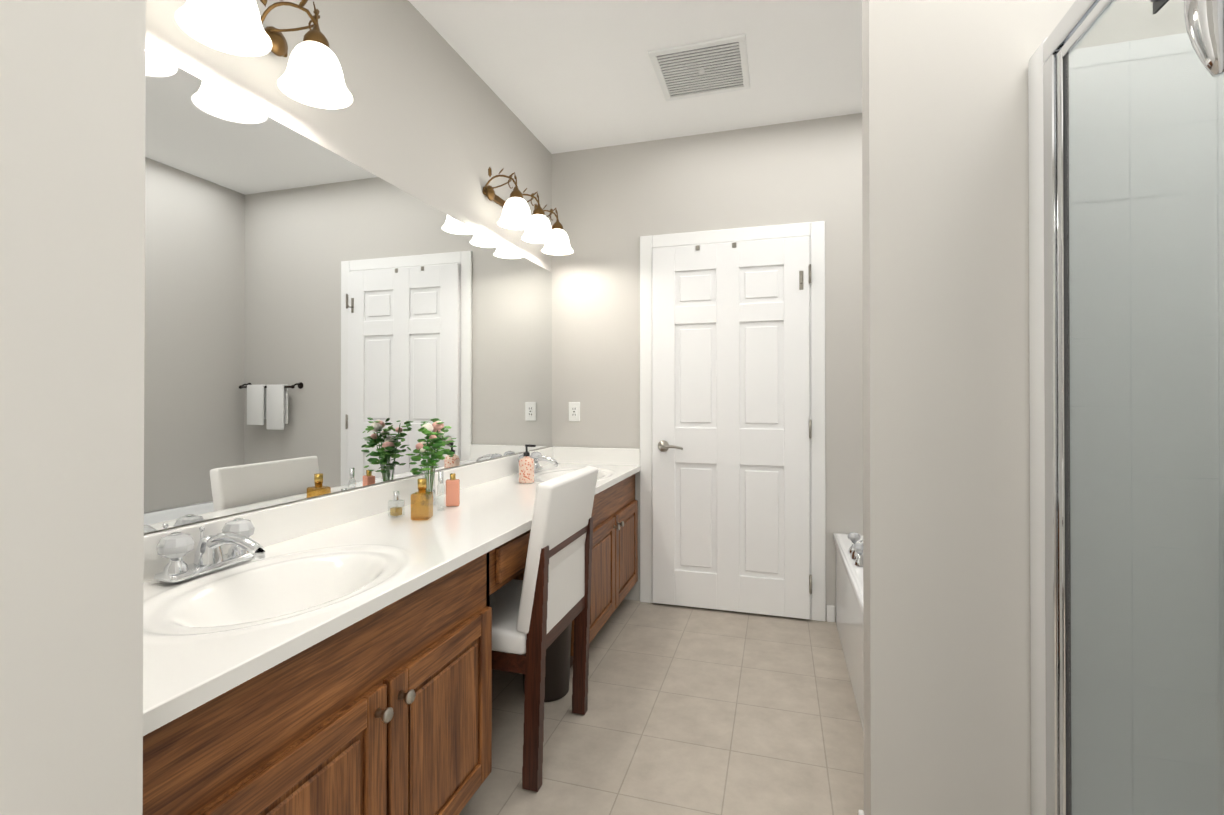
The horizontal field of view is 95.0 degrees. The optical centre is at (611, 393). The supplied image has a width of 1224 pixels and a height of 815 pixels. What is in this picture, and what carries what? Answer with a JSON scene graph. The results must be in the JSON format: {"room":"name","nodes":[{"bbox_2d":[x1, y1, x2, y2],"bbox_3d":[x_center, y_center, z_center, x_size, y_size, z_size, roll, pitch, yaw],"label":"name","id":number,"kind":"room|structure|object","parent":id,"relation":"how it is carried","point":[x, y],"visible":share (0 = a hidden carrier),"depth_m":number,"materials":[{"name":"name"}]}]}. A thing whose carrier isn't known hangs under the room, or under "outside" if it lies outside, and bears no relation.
{"room":"bathroom","nodes":[
{"label":"bathroom","id":0,"kind":"room"},
{"bbox_2d":[0,0,145,814],"bbox_3d":[-1.171,-0.151,-0.103,0.720,2.680,1.840,0,0,17],"label":"wall","id":1,"kind":"structure","parent":0,"point":[72,193],"depth_m":0.61,"materials":[{"name":"white paint"}]},
{"bbox_2d":[144,0,551,534],"bbox_3d":[-0.792,-0.139,2.215,0.126,2.680,2.820,0,0,17],"label":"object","id":2,"kind":"object","parent":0,"point":[320,320],"depth_m":1.74,"materials":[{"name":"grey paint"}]},
{"bbox_2d":[175,0,352,108],"bbox_3d":[-0.891,-0.939,1.256,0.243,0.270,0.692,0,0,17],"label":"sconce","id":3,"kind":"object","parent":2,"relation":"attached to","point":[312,75],"visible":1,"depth_m":1.43,"materials":[{"name":"white glass"}]},
{"bbox_2d":[483,167,573,254],"bbox_3d":[-0.407,-0.931,2.886,0.243,0.270,0.692,0,0,17],"label":"sconce","id":4,"kind":"object","parent":2,"relation":"attached to","point":[516,215],"visible":1,"depth_m":2.81,"materials":[{"name":"white glass"}]},
{"bbox_2d":[408,0,861,153],"bbox_3d":[0.172,-1.536,0.966,2.850,0.100,4.840,0,0,17],"label":"ceiling","id":5,"kind":"structure","parent":0,"point":[558,76],"depth_m":2.48,"materials":[{"name":"white paint"}]},
{"bbox_2d":[648,34,749,100],"bbox_3d":[0.409,-1.470,2.554,0.410,0.013,0.410,0,0,17],"label":"ceiling vent","id":6,"kind":"object","parent":5,"relation":"in","point":[708,67],"visible":1,"depth_m":2.53,"materials":[{"name":"white plastic"}]},
{"bbox_2d":[459,599,863,814],"bbox_3d":[0.172,1.244,0.952,2.850,0.100,4.840,0,0,17],"label":"floor","id":7,"kind":"structure","parent":0,"point":[697,711],"depth_m":2.02,"materials":[{"name":"tile"}]},
{"bbox_2d":[142,446,640,814],"bbox_3d":[-0.474,0.756,2.054,0.580,0.888,2.688,0,0,17],"label":"bathroom vanity","id":8,"kind":"object","parent":7,"relation":"on","point":[330,654],"visible":0.81,"depth_m":1.24,"materials":[{"name":"brown wood"}]},
{"bbox_2d":[154,518,265,583],"bbox_3d":[-0.860,0.351,1.263,0.195,0.101,0.211,0,0,17],"label":"faucet","id":9,"kind":"object","parent":8,"relation":"on","point":[209,555],"visible":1,"depth_m":1.25,"materials":[{"name":"silver metal"}]},
{"bbox_2d":[388,491,404,517],"bbox_3d":[-0.718,0.366,1.867,0.040,0.083,0.040,0,0,29],"label":"perfume bottle","id":10,"kind":"object","parent":8,"relation":"on","point":[394,511],"depth_m":1.86,"materials":[{"name":"clear glass"}]},
{"bbox_2d":[411,478,437,519],"bbox_3d":[-0.621,0.342,1.833,0.059,0.130,0.059,0,0,-1],"label":"perfume bottle","id":11,"kind":"object","parent":8,"relation":"on","point":[422,491],"depth_m":1.83,"materials":[{"name":"gold glass"}]},
{"bbox_2d":[406,418,455,505],"bbox_3d":[-0.669,0.248,2.076,0.148,0.321,0.206,0,0,17],"label":"flower arrangement","id":12,"kind":"object","parent":8,"relation":"on","point":[434,440],"visible":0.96,"depth_m":2.04,"materials":[{"name":"green plant"}]},
{"bbox_2d":[438,471,449,510],"bbox_3d":[-0.601,0.340,1.970,0.026,0.135,0.025,0,0,17],"label":"perfume bottle","id":13,"kind":"object","parent":8,"relation":"on","point":[440,474],"depth_m":1.98,"materials":[{"name":"clear glass"}]},
{"bbox_2d":[450,473,459,505],"bbox_3d":[-0.582,0.350,2.051,0.049,0.117,0.033,0,0,-13],"label":"perfume bottle","id":14,"kind":"object","parent":8,"relation":"on","point":[452,490],"depth_m":2.04,"materials":[{"name":"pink glass"}]},
{"bbox_2d":[519,444,535,482],"bbox_3d":[-0.394,0.323,2.617,0.081,0.176,0.072,0,0,17],"label":"soap dispenser","id":15,"kind":"object","parent":8,"relation":"on","point":[526,468],"visible":1,"depth_m":2.59,"materials":[{"name":"pink ceramic"}]},
{"bbox_2d":[517,452,558,473],"bbox_3d":[-0.368,0.359,2.921,0.195,0.101,0.211,0,0,17],"label":"faucet","id":16,"kind":"object","parent":8,"relation":"on","point":[537,456],"visible":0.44,"depth_m":2.92,"materials":[{"name":"silver metal"}]},
{"bbox_2d":[489,466,597,791],"bbox_3d":[-0.356,0.735,1.962,0.504,0.929,0.468,0,0,17],"label":"chair","id":17,"kind":"object","parent":7,"relation":"on","point":[541,606],"visible":0.83,"depth_m":1.76,"materials":[{"name":"white fabric"}]},
{"bbox_2d":[523,622,571,701],"bbox_3d":[-0.265,1.050,2.272,0.214,0.300,0.214,0,0,17],"label":"waste bin","id":18,"kind":"object","parent":7,"relation":"on","point":[557,664],"visible":0.38,"depth_m":2.19,"materials":[{"name":"black plastic"}]},
{"bbox_2d":[833,532,863,731],"bbox_3d":[1.352,0.913,2.111,0.838,0.572,1.542,0,0,17],"label":"bathtub","id":19,"kind":"object","parent":7,"relation":"on","point":[849,584],"visible":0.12,"depth_m":2.38,"materials":[{"name":"white ceramic"}]},
{"bbox_2d":[552,113,862,621],"bbox_3d":[0.879,-0.135,3.128,2.570,2.680,0.120,0,0,17],"label":"wall","id":20,"kind":"structure","parent":0,"point":[611,204],"depth_m":3.21,"materials":[{"name":"grey paint"}]},
{"bbox_2d":[569,402,579,420],"bbox_3d":[-0.228,0.107,3.387,0.072,0.116,0.008,0,0,17],"label":"outlet","id":21,"kind":"object","parent":20,"relation":"attached to","point":[574,411],"visible":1,"depth_m":3.38,"materials":[{"name":"white plastic"}]},
{"bbox_2d":[652,237,811,618],"bbox_3d":[0.640,0.179,3.079,0.860,2.028,0.098,0,0,17],"label":"door","id":22,"kind":"structure","parent":20,"relation":"in","point":[732,428],"depth_m":3.08,"materials":[{"name":"white wood"}]},
{"bbox_2d":[640,221,825,621],"bbox_3d":[0.648,0.143,3.122,1.010,2.124,0.017,0,0,17],"label":"door frame","id":23,"kind":"structure","parent":20,"relation":"attached to","point":[814,232],"depth_m":3.03,"materials":[{"name":"white painted wood"}]},
{"bbox_2d":[827,605,863,814],"bbox_3d":[0.180,1.151,0.897,1.294,0.085,4.539,0,0,17],"label":"baseboard","id":24,"kind":"structure","parent":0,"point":[830,613],"depth_m":2.96,"materials":[{"name":"white"}]},
{"bbox_2d":[862,0,1186,814],"bbox_3d":[1.089,-0.144,1.323,0.900,2.680,0.120,0,0,17],"label":"wall","id":25,"kind":"structure","parent":0,"point":[946,408],"depth_m":1.34,"materials":[{"name":"grey paint"}]},
{"bbox_3d":[1.123,1.143,0.845,0.558,0.099,0.748,0,0,17],"label":"shower pan","id":26,"kind":"object","parent":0,"visible":0},
{"bbox_2d":[1043,0,1223,814],"bbox_3d":[0.861,0.168,0.926,0.032,1.848,0.568,0,0,17],"label":"shower door","id":27,"kind":"structure","parent":26,"relation":"on","point":[1079,21],"depth_m":1.03,"materials":[{"name":"clear glass"}]},
{"bbox_2d":[1150,0,1223,76],"bbox_3d":[0.763,-0.582,0.684,0.101,0.382,0.290,0,0,17],"label":"shower head","id":28,"kind":"object","parent":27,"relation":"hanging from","point":[1204,21],"visible":1,"depth_m":0.68,"materials":[{"name":"silver metal"}]},
{"bbox_3d":[1.390,-0.148,0.545,0.120,2.680,4.540,0,0,17],"label":"wall","id":29,"kind":"structure","parent":0,"visible":0},
{"bbox_2d":[1028,33,1223,814],"bbox_3d":[1.121,0.209,0.850,0.563,1.970,0.761,0,0,17],"label":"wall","id":30,"kind":"structure","parent":29,"relation":"attached to","point":[1037,437],"depth_m":1.22,"materials":[{"name":"white"}]}
]}

